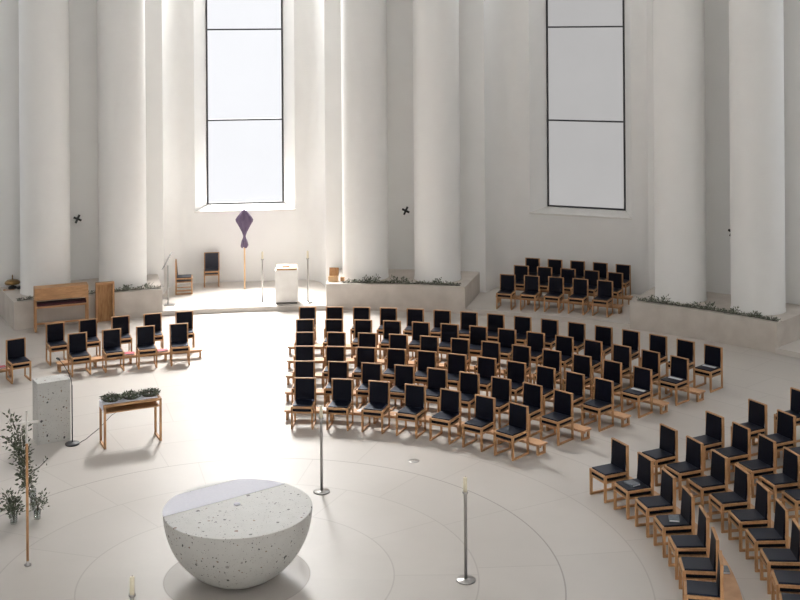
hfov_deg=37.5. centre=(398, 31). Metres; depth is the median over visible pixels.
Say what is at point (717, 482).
chair
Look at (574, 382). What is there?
chair
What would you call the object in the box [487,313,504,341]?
chair
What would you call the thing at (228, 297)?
platform
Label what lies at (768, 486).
shelf
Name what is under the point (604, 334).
chair
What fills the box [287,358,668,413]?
kneeler
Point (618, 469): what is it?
chair
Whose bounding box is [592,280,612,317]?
chair
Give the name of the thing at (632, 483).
book
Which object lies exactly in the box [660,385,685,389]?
shelf
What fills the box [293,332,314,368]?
chair
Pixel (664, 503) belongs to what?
chair
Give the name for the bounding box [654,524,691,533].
shelf
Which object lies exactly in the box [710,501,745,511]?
shelf
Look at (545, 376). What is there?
chair
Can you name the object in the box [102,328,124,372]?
chair
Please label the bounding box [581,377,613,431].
chair
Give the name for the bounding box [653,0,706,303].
column
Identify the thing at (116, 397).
potted plant
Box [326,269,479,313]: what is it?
planter
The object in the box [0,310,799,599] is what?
floor
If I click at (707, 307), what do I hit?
garland
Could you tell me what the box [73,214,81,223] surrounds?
wall cross
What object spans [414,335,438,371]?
chair
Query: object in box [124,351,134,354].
book
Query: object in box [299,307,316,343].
chair
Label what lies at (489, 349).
chair
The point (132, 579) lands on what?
candle
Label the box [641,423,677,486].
chair
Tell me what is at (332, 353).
chair
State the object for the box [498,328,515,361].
chair
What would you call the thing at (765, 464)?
chair
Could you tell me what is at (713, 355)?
chair
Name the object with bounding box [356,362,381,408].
chair
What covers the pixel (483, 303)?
platform
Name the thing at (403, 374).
chair
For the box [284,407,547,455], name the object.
kneeler
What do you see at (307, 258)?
candle stand
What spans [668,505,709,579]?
chair
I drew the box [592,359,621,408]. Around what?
chair
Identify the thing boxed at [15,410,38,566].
processional cross
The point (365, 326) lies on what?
chair
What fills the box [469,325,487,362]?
chair
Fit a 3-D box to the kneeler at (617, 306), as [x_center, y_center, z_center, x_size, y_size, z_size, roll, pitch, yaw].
[4.343,7.381,31.894,3.515,0.197,0.327,0,0,23]
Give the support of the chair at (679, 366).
on the floor
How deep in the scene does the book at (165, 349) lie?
27.47 m
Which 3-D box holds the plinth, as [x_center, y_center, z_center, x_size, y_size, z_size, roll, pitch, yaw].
[-8.532,7.341,32.053,4.317,0.720,2.196,0,0,-22]
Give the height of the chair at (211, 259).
0.945 m
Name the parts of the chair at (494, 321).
seat, backrest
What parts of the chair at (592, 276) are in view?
backrest, seat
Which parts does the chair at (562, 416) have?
leg, seat frame, seat, leg, backrest, post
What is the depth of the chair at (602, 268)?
33.55 m
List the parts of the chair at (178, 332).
post, backrest, seat, seat frame, leg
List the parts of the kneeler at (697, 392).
leg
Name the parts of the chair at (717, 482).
leg, seat frame, seat, backrest, rail, post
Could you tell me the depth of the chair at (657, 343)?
26.01 m
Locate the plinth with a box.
[0,274,162,329]
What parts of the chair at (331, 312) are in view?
backrest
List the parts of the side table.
leg, leg, frame, leg, leg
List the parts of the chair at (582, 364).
backrest, post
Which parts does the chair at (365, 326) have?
post, backrest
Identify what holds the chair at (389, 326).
on the floor
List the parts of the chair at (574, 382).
backrest, seat, seat frame, post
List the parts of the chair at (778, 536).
leg, leg, seat frame, seat, backrest, rail, post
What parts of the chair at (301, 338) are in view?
backrest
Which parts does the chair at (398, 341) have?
backrest, post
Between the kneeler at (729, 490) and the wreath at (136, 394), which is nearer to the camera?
the kneeler at (729, 490)
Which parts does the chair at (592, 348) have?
leg, backrest, seat, seat frame, post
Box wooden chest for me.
[328,267,338,281]
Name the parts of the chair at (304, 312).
backrest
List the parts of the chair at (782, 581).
leg, leg, seat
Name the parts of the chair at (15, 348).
post, leg, backrest, seat frame, seat, post, leg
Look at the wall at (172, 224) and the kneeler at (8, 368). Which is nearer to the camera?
the kneeler at (8, 368)
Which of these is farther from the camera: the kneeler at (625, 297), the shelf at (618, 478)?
the kneeler at (625, 297)
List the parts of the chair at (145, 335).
post, leg, backrest, seat frame, seat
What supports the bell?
on the plinth
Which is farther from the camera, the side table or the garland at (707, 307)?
the garland at (707, 307)
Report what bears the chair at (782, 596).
on the floor
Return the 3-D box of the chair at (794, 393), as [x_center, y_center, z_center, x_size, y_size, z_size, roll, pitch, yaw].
[7.340,7.158,21.949,0.480,0.860,0.430,0,0,-29]
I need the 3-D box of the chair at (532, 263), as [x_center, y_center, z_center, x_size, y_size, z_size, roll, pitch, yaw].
[3.858,7.053,34.153,0.430,0.860,0.480,0,0,19]
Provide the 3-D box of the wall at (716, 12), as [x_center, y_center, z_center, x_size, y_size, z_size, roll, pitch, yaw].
[10.678,-0.436,29.271,1.907,16.000,9.280,0,0,-45]
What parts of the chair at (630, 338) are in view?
backrest, post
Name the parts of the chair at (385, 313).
backrest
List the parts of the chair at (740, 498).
leg, leg, seat frame, seat, backrest, rail, post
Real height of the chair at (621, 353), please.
0.860 m
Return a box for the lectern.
[95,281,114,322]
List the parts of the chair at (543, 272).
backrest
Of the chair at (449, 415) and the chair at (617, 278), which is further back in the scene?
the chair at (617, 278)
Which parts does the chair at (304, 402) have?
leg, post, seat frame, seat, rail, backrest, leg, post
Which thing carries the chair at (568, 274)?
on the platform at (483, 303)
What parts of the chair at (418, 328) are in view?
seat, backrest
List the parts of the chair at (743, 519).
leg, leg, seat frame, seat, backrest, rail, post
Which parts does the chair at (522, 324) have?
seat, backrest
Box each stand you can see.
[56,357,79,446]
[128,576,135,599]
[162,252,174,305]
[258,252,266,304]
[303,251,312,303]
[313,405,329,494]
[456,477,475,584]
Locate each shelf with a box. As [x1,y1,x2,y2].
[8,364,29,369]
[103,401,159,413]
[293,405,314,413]
[328,408,350,414]
[363,410,387,417]
[390,397,404,399]
[397,414,423,421]
[431,420,457,427]
[464,427,492,434]
[495,436,524,442]
[541,422,569,428]
[583,409,609,414]
[591,474,624,483]
[615,489,648,498]
[622,396,649,401]
[636,505,671,515]
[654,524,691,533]
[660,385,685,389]
[669,544,705,555]
[679,565,715,578]
[688,486,723,494]
[695,373,718,377]
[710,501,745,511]
[729,518,766,529]
[746,537,784,547]
[761,557,799,569]
[762,483,796,491]
[772,578,799,592]
[783,498,799,508]
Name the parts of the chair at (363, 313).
backrest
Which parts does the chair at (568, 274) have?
backrest, seat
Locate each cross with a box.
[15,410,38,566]
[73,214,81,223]
[235,209,252,288]
[402,207,409,214]
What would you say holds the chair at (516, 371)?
on the floor
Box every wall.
[0,0,325,293]
[324,0,648,294]
[647,0,799,304]
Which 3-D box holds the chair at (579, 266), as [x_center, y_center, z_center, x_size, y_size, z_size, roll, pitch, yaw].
[5.084,7.044,33.678,0.430,0.860,0.480,0,0,23]
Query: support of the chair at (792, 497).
on the floor
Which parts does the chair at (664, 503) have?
leg, leg, seat frame, seat, backrest, rail, post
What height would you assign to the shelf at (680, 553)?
0.027 m
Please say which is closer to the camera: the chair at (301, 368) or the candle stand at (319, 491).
the candle stand at (319, 491)
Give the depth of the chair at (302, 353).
25.38 m
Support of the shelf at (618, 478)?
attached to the chair at (618, 469)
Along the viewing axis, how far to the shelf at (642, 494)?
18.46 m
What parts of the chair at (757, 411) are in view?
seat, backrest, seat frame, post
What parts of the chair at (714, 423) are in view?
leg, seat, backrest, seat frame, rail, post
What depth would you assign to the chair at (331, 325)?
27.71 m
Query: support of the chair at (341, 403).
on the floor
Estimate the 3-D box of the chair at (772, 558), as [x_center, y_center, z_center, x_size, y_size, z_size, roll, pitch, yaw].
[5.242,7.173,16.096,0.480,0.860,0.430,0,0,3]
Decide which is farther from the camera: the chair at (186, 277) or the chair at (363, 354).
the chair at (186, 277)
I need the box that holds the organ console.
[33,282,88,332]
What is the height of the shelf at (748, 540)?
0.027 m
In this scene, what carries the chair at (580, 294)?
on the platform at (483, 303)
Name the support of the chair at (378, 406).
on the floor
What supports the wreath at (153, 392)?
on the table cloth at (101, 402)
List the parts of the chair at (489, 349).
backrest, post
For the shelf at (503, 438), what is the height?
0.027 m
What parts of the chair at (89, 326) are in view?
backrest, seat, leg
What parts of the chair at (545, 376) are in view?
leg, backrest, seat, seat frame, post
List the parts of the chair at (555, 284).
seat frame, seat, backrest, leg, post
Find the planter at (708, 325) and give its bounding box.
[630,287,799,352]
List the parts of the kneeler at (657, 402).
leg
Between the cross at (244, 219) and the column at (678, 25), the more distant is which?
the cross at (244, 219)
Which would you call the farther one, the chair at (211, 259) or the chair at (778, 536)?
the chair at (211, 259)
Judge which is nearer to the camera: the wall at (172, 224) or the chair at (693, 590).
the chair at (693, 590)
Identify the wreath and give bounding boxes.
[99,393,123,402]
[120,389,140,399]
[139,387,160,396]
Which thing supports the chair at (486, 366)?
on the floor
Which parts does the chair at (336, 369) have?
leg, post, backrest, post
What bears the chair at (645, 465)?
on the floor
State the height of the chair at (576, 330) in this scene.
0.860 m
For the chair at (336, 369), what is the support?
on the floor
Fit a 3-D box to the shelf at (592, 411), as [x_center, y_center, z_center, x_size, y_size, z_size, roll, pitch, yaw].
[3.832,7.295,22.669,0.374,0.027,0.440,0,0,45]
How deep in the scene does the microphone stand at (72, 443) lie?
21.88 m
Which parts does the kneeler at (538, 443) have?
leg, leg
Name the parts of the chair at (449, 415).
leg, post, seat frame, seat, leg, backrest, post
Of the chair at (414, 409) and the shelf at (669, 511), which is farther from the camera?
the chair at (414, 409)
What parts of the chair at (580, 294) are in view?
seat, seat frame, backrest, leg, post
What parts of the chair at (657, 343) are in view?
backrest, post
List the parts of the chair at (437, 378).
post, seat, backrest, leg, post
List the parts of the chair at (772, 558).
leg, leg, seat frame, seat, backrest, rail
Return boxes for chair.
[6,337,30,383]
[45,322,67,365]
[67,332,90,376]
[78,318,100,355]
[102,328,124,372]
[111,315,131,351]
[136,325,156,368]
[143,313,163,348]
[169,323,189,365]
[175,259,192,294]
[175,311,194,347]
[204,252,219,287]
[291,361,314,402]
[291,377,315,429]
[292,346,314,385]
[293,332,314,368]
[294,319,313,353]
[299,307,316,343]
[322,346,345,388]
[323,319,342,357]
[324,307,343,338]
[324,332,345,367]
[324,361,348,406]
[326,378,353,430]
[350,307,369,343]
[351,319,371,357]
[352,347,375,389]
[354,332,376,368]
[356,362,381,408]
[361,380,389,433]
[377,307,396,344]
[379,320,400,358]
[382,348,406,381]
[384,334,407,370]
[390,364,414,410]
[396,383,425,438]
[403,308,423,335]
[408,321,429,360]
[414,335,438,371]
[415,350,436,384]
[426,367,447,412]
[429,388,461,444]
[430,310,450,337]
[439,323,458,362]
[444,338,469,371]
[447,353,466,390]
[459,311,477,338]
[459,371,479,420]
[462,394,495,451]
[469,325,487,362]
[474,341,500,376]
[477,356,496,396]
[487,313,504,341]
[491,376,511,428]
[494,401,528,460]
[496,274,515,309]
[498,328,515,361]
[504,344,530,382]
[507,360,525,402]
[514,265,528,288]
[514,316,531,345]
[520,275,539,311]
[522,382,542,436]
[525,258,539,275]
[526,331,544,364]
[533,348,561,389]
[536,365,555,414]
[537,266,551,292]
[540,389,573,445]
[541,318,558,349]
[544,276,563,312]
[548,259,562,276]
[553,370,584,422]
[555,335,573,377]
[560,268,575,295]
[562,353,591,401]
[568,278,588,314]
[568,321,585,353]
[570,260,584,278]
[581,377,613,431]
[584,270,598,297]
[584,339,602,383]
[589,437,628,502]
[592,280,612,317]
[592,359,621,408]
[593,262,607,280]
[595,325,612,360]
[608,272,622,304]
[613,344,631,390]
[613,452,653,519]
[616,264,630,295]
[621,365,652,417]
[622,329,639,372]
[631,349,659,396]
[635,468,675,537]
[640,334,667,378]
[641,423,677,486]
[653,485,694,557]
[658,355,688,405]
[664,435,703,500]
[666,338,694,383]
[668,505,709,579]
[679,527,718,599]
[684,550,723,599]
[687,449,727,514]
[692,411,724,470]
[693,344,722,392]
[709,464,750,532]
[714,421,750,483]
[728,480,770,551]
[731,398,767,455]
[736,433,775,497]
[745,498,788,571]
[759,447,799,512]
[760,518,799,593]
[765,409,795,468]
[771,570,799,599]
[774,387,799,442]
[779,593,799,599]
[782,489,799,521]
[789,446,799,454]
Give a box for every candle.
[130,576,134,595]
[319,405,322,417]
[463,477,466,492]
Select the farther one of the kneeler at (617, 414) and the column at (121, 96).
the column at (121, 96)
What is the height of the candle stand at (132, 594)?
1.450 m
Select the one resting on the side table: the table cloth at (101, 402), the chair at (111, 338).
the table cloth at (101, 402)
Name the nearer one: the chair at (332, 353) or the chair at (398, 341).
the chair at (332, 353)
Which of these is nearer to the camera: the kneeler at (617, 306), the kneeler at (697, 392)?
the kneeler at (697, 392)
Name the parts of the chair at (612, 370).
seat frame, backrest, post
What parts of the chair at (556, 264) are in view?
backrest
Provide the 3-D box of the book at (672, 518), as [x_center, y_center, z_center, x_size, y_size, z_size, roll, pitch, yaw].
[4.047,7.144,17.260,0.150,0.030,0.200,0,0,10]
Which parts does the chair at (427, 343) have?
backrest, post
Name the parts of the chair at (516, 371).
backrest, seat frame, seat, post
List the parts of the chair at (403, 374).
post, seat frame, seat, backrest, post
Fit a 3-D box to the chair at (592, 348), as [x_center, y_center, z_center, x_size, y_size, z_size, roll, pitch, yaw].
[4.133,7.181,25.511,0.430,0.860,0.480,0,0,35]
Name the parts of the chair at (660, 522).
leg, leg, seat frame, seat, backrest, rail, post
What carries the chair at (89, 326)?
on the floor
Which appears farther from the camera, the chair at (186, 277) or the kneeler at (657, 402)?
the chair at (186, 277)
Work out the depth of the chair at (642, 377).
23.44 m
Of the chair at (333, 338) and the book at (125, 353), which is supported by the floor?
the chair at (333, 338)
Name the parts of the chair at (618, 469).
leg, leg, seat frame, seat, backrest, post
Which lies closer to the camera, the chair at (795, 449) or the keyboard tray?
the chair at (795, 449)
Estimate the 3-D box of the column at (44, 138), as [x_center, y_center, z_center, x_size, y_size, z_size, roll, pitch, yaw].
[-9.532,-0.652,31.657,1.320,15.280,1.320,0,0,0]
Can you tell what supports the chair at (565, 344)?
on the floor
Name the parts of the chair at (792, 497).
seat frame, seat, leg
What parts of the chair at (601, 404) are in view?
leg, post, seat, seat frame, leg, backrest, post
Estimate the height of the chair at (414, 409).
0.860 m
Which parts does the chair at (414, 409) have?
leg, post, seat, seat frame, backrest, leg, post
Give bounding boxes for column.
[18,0,70,295]
[97,0,146,289]
[341,0,388,280]
[413,0,460,282]
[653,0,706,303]
[729,0,785,315]
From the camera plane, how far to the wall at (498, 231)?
34.22 m
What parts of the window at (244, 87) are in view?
pane, pane, sill, pane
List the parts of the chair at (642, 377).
leg, post, seat frame, seat, leg, backrest, post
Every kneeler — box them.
[0,366,10,376]
[56,347,202,372]
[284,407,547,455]
[285,389,590,440]
[286,373,630,426]
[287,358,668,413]
[288,344,705,401]
[498,295,622,313]
[516,288,632,304]
[629,476,742,599]
[678,461,790,548]
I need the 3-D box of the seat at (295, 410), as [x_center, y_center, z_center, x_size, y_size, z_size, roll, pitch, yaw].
[-1.835,7.335,22.845,0.374,0.027,0.440,0,0,4]
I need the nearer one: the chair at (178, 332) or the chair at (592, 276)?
the chair at (178, 332)
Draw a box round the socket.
[408,459,419,462]
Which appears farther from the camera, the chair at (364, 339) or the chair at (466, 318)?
the chair at (466, 318)
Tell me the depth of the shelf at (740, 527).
17.26 m
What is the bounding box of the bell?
[5,275,19,288]
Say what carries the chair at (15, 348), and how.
on the floor
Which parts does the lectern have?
panel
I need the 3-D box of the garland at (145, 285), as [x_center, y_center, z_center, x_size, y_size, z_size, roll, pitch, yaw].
[-8.131,6.884,31.233,3.851,0.229,0.422,0,0,-21]
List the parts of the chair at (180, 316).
backrest, leg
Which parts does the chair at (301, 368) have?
leg, post, backrest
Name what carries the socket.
on the floor
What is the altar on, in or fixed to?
on the floor
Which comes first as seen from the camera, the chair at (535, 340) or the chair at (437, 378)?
the chair at (437, 378)
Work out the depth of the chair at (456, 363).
24.63 m
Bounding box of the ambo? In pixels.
[32,374,70,444]
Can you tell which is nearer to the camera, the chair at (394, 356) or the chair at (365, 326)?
the chair at (394, 356)
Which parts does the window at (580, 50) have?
sill, pane, pane, pane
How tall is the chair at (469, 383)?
0.860 m
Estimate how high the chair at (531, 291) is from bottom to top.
0.860 m
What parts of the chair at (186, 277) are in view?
post, seat frame, seat, leg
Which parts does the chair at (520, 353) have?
backrest, post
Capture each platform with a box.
[163,280,325,315]
[465,287,638,328]
[775,339,799,357]
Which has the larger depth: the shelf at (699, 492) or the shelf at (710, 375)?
the shelf at (710, 375)
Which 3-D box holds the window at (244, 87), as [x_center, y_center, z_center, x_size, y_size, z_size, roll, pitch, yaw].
[-4.697,-1.042,35.895,3.160,12.970,0.880,0,0,-7]
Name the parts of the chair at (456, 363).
seat, backrest, post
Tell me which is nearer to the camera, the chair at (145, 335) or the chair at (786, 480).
the chair at (786, 480)
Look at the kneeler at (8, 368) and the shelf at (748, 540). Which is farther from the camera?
the kneeler at (8, 368)
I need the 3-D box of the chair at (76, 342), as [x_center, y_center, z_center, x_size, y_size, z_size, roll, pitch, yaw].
[-7.163,7.261,26.450,0.430,0.860,0.480,0,0,-26]
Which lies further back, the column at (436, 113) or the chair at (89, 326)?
the column at (436, 113)
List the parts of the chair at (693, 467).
leg, seat frame, seat, backrest, rail, post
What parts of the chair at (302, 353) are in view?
backrest, post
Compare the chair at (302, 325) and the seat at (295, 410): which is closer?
the seat at (295, 410)
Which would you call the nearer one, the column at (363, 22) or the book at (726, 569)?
the book at (726, 569)
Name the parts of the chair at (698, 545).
leg, leg, seat frame, seat, backrest, rail, post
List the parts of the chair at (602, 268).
backrest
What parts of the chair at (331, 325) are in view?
backrest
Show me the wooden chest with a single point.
(333, 276)
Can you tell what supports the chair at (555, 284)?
on the platform at (483, 303)
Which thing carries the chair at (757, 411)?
on the floor
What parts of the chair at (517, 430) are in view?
leg, post, seat, seat frame, leg, backrest, post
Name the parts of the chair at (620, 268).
backrest, post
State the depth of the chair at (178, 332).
27.38 m
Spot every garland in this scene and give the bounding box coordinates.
[16,282,161,300]
[342,273,459,285]
[636,294,780,320]
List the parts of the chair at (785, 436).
seat, backrest, seat frame, post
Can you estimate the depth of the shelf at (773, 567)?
15.92 m
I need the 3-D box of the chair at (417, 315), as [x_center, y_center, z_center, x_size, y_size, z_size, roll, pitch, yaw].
[0.377,7.207,28.518,0.430,0.860,0.480,0,0,12]
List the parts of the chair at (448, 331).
seat, backrest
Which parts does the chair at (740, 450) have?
leg, seat, seat frame, backrest, rail, post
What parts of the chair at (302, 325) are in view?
backrest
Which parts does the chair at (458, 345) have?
backrest, post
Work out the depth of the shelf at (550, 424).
21.76 m
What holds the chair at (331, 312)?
on the floor
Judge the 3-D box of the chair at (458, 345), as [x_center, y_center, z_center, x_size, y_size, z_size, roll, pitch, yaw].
[1.289,7.201,25.713,0.430,0.860,0.480,0,0,21]
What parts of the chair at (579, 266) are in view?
backrest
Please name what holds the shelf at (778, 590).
attached to the chair at (782, 581)
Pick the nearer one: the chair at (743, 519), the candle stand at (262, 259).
the chair at (743, 519)
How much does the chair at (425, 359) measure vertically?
0.860 m
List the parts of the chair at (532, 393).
leg, seat, backrest, seat frame, post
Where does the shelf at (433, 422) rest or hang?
attached to the chair at (449, 415)
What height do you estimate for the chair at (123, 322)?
0.860 m
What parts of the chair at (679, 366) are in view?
leg, post, seat, seat frame, leg, backrest, post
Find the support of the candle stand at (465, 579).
on the floor
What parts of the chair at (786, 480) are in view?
leg, seat frame, seat, backrest, rail, post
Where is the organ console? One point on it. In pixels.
(80, 289)
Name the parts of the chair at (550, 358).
backrest, post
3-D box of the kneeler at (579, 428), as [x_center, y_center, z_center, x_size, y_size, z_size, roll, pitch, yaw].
[0.727,7.537,23.489,6.484,0.197,0.902,0,0,23]
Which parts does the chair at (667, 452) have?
leg, seat, seat frame, backrest, rail, post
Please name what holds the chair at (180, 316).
on the floor
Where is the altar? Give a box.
[163,480,311,588]
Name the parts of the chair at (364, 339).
backrest, post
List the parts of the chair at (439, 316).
seat, backrest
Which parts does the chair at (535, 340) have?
backrest, seat, post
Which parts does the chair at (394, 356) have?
seat, backrest, post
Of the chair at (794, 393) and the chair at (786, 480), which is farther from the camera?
the chair at (794, 393)
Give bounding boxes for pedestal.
[275,264,297,303]
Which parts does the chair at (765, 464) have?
leg, seat frame, seat, backrest, post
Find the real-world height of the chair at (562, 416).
0.860 m
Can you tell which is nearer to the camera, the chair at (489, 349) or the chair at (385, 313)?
the chair at (489, 349)
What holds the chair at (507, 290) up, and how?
on the platform at (483, 303)
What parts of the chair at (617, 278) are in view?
backrest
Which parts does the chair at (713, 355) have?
leg, post, seat frame, seat, leg, backrest, post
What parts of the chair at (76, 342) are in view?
post, leg, backrest, seat frame, seat, leg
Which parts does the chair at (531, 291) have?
seat, seat frame, backrest, leg, post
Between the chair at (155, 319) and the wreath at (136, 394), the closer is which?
the wreath at (136, 394)
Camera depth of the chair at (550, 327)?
27.51 m
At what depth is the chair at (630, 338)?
26.43 m
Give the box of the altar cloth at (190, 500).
[162,479,283,516]
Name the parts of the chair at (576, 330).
backrest, seat, post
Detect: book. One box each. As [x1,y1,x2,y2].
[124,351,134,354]
[157,348,168,352]
[624,479,639,486]
[668,514,679,522]
[724,565,729,573]
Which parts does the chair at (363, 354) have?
post, seat, backrest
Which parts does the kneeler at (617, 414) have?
leg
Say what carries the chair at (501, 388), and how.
on the floor
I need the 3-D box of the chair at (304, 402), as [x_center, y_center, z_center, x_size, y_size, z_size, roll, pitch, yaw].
[-1.835,7.223,22.861,0.430,0.860,0.480,0,0,4]
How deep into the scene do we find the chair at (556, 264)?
34.08 m
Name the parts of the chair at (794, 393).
leg, seat, backrest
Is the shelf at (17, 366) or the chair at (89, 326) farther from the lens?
the chair at (89, 326)
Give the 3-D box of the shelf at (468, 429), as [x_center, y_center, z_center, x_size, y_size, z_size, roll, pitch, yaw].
[1.478,7.311,21.637,0.374,0.027,0.440,0,0,36]
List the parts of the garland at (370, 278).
stem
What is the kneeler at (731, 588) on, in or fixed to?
on the floor
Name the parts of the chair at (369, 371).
leg, post, seat, backrest, post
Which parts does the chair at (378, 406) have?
leg, post, seat, seat frame, backrest, leg, post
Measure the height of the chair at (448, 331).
0.860 m
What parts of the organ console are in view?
leg, leg, leg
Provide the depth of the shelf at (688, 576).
15.67 m
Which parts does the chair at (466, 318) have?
seat, backrest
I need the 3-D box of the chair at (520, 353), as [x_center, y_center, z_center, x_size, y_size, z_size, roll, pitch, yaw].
[2.546,7.192,25.122,0.430,0.860,0.480,0,0,29]
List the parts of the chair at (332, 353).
leg, post, backrest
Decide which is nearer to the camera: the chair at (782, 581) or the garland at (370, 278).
the chair at (782, 581)
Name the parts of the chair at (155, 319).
backrest, seat, post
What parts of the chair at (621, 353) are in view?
backrest, seat frame, post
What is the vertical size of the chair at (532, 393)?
0.860 m
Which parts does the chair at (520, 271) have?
seat, backrest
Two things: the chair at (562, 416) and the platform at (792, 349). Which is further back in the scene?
the platform at (792, 349)
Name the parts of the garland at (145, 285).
stem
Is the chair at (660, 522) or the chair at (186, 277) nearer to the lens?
the chair at (660, 522)
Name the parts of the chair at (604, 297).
seat, seat frame, backrest, post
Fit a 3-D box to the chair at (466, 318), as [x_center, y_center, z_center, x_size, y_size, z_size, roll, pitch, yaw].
[1.643,7.199,28.168,0.430,0.860,0.480,0,0,19]
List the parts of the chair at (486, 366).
seat, backrest, leg, post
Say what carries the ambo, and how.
on the floor
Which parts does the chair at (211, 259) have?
seat, backrest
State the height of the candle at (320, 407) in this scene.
0.228 m
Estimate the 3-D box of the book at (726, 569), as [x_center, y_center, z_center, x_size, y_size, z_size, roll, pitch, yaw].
[4.471,7.396,16.166,0.140,0.030,0.200,0,0,5]
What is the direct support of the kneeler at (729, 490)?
on the floor
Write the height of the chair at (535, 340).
0.860 m
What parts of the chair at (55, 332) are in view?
post, leg, backrest, seat frame, seat, post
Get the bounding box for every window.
[194,0,295,212]
[529,0,631,219]
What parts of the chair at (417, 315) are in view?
seat, backrest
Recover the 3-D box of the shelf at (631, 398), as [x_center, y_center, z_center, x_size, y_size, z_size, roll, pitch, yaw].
[4.740,7.288,23.429,0.440,0.027,0.374,0,0,-45]
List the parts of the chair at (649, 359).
seat frame, backrest, post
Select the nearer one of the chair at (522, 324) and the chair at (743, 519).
the chair at (743, 519)
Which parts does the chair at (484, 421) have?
leg, seat, seat frame, leg, backrest, post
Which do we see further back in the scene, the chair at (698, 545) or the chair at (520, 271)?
the chair at (520, 271)
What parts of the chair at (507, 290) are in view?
seat, seat frame, backrest, post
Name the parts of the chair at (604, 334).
backrest, post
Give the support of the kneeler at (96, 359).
on the floor
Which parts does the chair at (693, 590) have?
seat frame, seat, backrest, rail, post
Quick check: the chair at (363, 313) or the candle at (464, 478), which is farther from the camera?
the chair at (363, 313)
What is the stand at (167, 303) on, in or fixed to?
on the platform at (228, 297)
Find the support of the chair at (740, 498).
on the floor
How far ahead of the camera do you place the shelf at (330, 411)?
22.55 m
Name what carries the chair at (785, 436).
on the floor
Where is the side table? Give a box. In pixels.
[99,394,161,449]
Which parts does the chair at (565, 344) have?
backrest, seat, seat frame, post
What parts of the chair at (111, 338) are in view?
post, leg, backrest, seat frame, seat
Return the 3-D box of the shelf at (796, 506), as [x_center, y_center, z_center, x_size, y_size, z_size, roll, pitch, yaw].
[6.239,7.277,18.184,0.440,0.027,0.374,0,0,-11]
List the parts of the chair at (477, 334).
seat, backrest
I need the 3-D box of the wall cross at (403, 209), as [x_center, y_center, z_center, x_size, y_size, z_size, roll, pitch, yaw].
[0.229,5.199,34.124,0.232,0.250,0.141,0,0,8]
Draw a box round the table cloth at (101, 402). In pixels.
[99,393,157,410]
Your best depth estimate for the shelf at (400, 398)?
23.45 m
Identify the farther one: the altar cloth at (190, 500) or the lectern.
the lectern
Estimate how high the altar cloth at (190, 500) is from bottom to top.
0.005 m
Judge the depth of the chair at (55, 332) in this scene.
27.48 m
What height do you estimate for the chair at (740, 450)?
0.860 m
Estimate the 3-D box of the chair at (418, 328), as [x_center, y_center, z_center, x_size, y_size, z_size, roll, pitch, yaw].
[0.479,7.207,27.209,0.430,0.860,0.480,0,0,14]
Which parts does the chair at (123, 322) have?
backrest, seat, post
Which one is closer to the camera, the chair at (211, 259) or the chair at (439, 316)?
the chair at (439, 316)
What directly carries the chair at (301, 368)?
on the floor
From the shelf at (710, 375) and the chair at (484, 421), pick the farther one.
the shelf at (710, 375)
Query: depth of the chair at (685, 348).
25.56 m
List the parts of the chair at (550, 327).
backrest, seat, post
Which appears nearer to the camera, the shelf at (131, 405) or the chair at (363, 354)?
the shelf at (131, 405)
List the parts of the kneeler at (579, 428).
leg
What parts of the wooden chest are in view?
lid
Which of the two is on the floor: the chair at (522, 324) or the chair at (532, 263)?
the chair at (522, 324)
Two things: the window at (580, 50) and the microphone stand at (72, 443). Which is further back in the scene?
the window at (580, 50)
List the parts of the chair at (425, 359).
seat, backrest, post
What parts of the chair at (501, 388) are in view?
leg, backrest, seat frame, seat, post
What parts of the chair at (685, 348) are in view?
leg, backrest, post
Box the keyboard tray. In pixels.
[37,302,86,308]
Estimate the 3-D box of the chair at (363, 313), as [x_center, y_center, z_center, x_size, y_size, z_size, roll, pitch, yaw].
[-0.919,7.217,28.732,0.430,0.860,0.480,0,0,6]
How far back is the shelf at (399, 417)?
22.17 m
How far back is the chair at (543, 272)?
33.00 m
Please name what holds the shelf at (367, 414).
attached to the chair at (378, 406)
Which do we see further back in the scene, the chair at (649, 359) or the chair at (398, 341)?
the chair at (398, 341)
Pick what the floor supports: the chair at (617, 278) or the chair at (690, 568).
the chair at (690, 568)
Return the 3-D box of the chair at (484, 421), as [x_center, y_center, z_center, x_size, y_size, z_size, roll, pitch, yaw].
[1.486,7.200,21.650,0.430,0.860,0.480,0,0,36]
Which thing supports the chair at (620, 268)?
on the platform at (483, 303)
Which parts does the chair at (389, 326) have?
leg, post, seat, backrest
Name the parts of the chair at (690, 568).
leg, leg, seat frame, seat, backrest, rail, post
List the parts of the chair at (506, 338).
seat, backrest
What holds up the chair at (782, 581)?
on the floor
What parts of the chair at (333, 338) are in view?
backrest, post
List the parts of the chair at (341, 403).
leg, post, seat frame, seat, backrest, leg, post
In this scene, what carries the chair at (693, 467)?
on the floor
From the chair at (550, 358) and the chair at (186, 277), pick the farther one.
the chair at (186, 277)
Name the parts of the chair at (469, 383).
post, seat frame, seat, backrest, leg, post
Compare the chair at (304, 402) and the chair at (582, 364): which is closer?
the chair at (304, 402)
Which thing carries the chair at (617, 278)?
on the platform at (483, 303)
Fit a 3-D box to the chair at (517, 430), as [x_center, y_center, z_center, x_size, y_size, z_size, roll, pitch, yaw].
[2.040,7.196,21.195,0.430,0.860,0.480,0,0,43]
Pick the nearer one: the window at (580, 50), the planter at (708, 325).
the planter at (708, 325)
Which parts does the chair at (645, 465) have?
leg, leg, seat frame, seat, backrest, rail, post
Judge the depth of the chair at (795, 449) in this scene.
20.09 m
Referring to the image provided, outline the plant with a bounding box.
[0,409,47,508]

